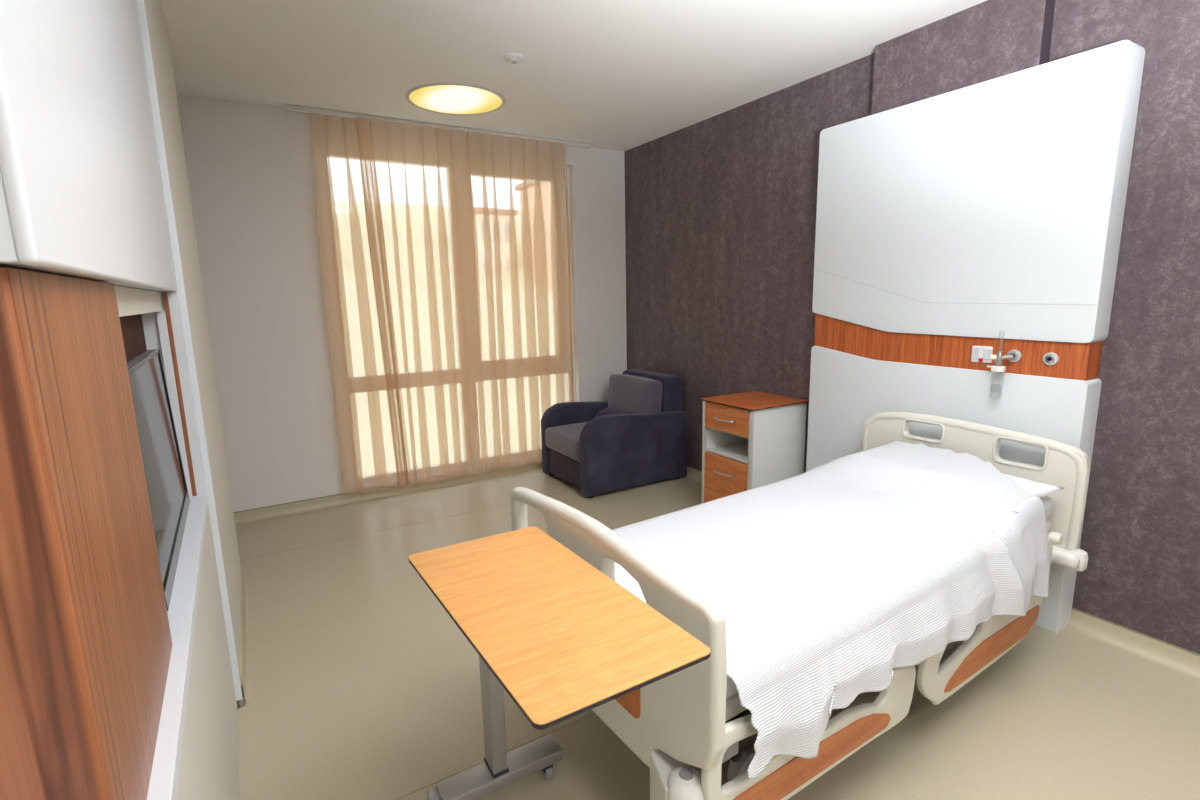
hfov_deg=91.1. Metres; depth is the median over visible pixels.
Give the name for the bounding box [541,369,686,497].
armchair
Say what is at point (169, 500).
television
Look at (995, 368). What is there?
cap
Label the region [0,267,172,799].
wood panel
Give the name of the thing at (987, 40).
wall panel
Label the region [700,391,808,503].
bedside cabinet
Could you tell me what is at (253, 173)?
wall
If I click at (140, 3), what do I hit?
end panel
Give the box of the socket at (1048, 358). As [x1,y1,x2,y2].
[1045,355,1053,362]
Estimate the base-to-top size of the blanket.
0.414 m
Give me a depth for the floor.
2.12 m
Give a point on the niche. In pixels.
(149, 320)
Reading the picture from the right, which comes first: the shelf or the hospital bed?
the hospital bed
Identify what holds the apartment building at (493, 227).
on the ground
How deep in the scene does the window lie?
4.64 m
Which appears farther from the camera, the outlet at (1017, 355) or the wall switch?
the wall switch
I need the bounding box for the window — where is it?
[315,140,575,490]
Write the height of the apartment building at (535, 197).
10.900 m
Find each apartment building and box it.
[473,207,517,270]
[515,181,553,291]
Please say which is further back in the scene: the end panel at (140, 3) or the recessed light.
the recessed light
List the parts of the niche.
panel, panel, panel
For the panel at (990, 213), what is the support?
attached to the wall at (721, 209)
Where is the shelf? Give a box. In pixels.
[147,493,207,799]
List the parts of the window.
sill, handle, sash frame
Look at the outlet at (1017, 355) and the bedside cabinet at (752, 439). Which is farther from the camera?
the bedside cabinet at (752, 439)
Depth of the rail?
4.16 m
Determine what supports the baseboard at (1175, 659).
attached to the wall at (721, 209)
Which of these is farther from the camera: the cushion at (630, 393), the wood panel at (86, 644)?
the cushion at (630, 393)
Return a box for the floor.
[235,469,1199,799]
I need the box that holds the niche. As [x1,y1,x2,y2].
[114,285,206,496]
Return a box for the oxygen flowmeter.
[987,351,1012,392]
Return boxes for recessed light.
[405,82,505,115]
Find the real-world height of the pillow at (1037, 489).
0.080 m
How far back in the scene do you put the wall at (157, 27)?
2.33 m
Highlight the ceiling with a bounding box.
[160,0,986,150]
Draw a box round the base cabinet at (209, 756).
[177,508,238,799]
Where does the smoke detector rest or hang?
attached to the ceiling
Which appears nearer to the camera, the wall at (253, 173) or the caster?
the caster
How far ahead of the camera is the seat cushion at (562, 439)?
4.59 m
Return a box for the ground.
[331,201,563,475]
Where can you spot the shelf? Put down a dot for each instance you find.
(164, 779)
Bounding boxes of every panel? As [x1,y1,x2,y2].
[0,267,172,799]
[136,0,244,707]
[806,40,1144,632]
[871,0,1055,114]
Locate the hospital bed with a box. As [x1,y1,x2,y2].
[510,411,1090,799]
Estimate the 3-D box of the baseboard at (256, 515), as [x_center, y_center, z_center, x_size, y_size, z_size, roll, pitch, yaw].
[-1.329,0.659,4.622,3.750,0.077,0.055,-7,12,-30]
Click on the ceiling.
(619, 75)
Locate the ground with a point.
(394, 261)
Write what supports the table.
on the floor
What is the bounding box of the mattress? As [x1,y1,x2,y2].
[726,496,1053,698]
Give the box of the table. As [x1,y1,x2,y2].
[408,526,709,799]
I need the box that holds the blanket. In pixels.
[612,441,1049,778]
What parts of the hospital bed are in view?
grab rail, footboard, bumper arm, frame, rail, headboard, rail, corner knob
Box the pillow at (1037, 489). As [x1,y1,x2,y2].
[827,463,1063,511]
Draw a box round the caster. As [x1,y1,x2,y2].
[542,764,552,772]
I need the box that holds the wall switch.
[971,346,992,362]
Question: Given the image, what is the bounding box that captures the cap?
[987,365,1005,371]
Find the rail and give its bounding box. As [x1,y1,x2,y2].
[285,104,590,148]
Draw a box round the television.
[127,349,189,610]
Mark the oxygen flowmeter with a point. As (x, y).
(999, 357)
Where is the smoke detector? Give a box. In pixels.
[504,53,523,63]
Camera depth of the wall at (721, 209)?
2.49 m
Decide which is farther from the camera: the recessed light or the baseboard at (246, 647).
the recessed light
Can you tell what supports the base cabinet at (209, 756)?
on the floor
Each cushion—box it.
[545,422,586,461]
[608,374,662,413]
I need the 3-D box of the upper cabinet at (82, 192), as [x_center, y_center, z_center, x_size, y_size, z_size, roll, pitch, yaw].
[-1.110,-0.794,0.999,0.404,1.183,1.658,-7,12,-31]
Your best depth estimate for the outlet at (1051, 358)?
2.44 m
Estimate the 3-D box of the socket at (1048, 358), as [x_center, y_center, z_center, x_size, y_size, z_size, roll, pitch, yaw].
[1.872,-0.171,2.449,0.010,0.029,0.029,-7,12,-30]
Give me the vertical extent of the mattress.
0.090 m
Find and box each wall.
[144,0,242,704]
[177,95,626,511]
[624,0,1199,653]
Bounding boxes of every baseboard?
[234,460,541,525]
[240,568,252,701]
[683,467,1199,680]
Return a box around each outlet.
[1007,349,1021,361]
[1043,352,1058,364]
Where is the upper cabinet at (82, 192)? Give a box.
[0,0,177,291]

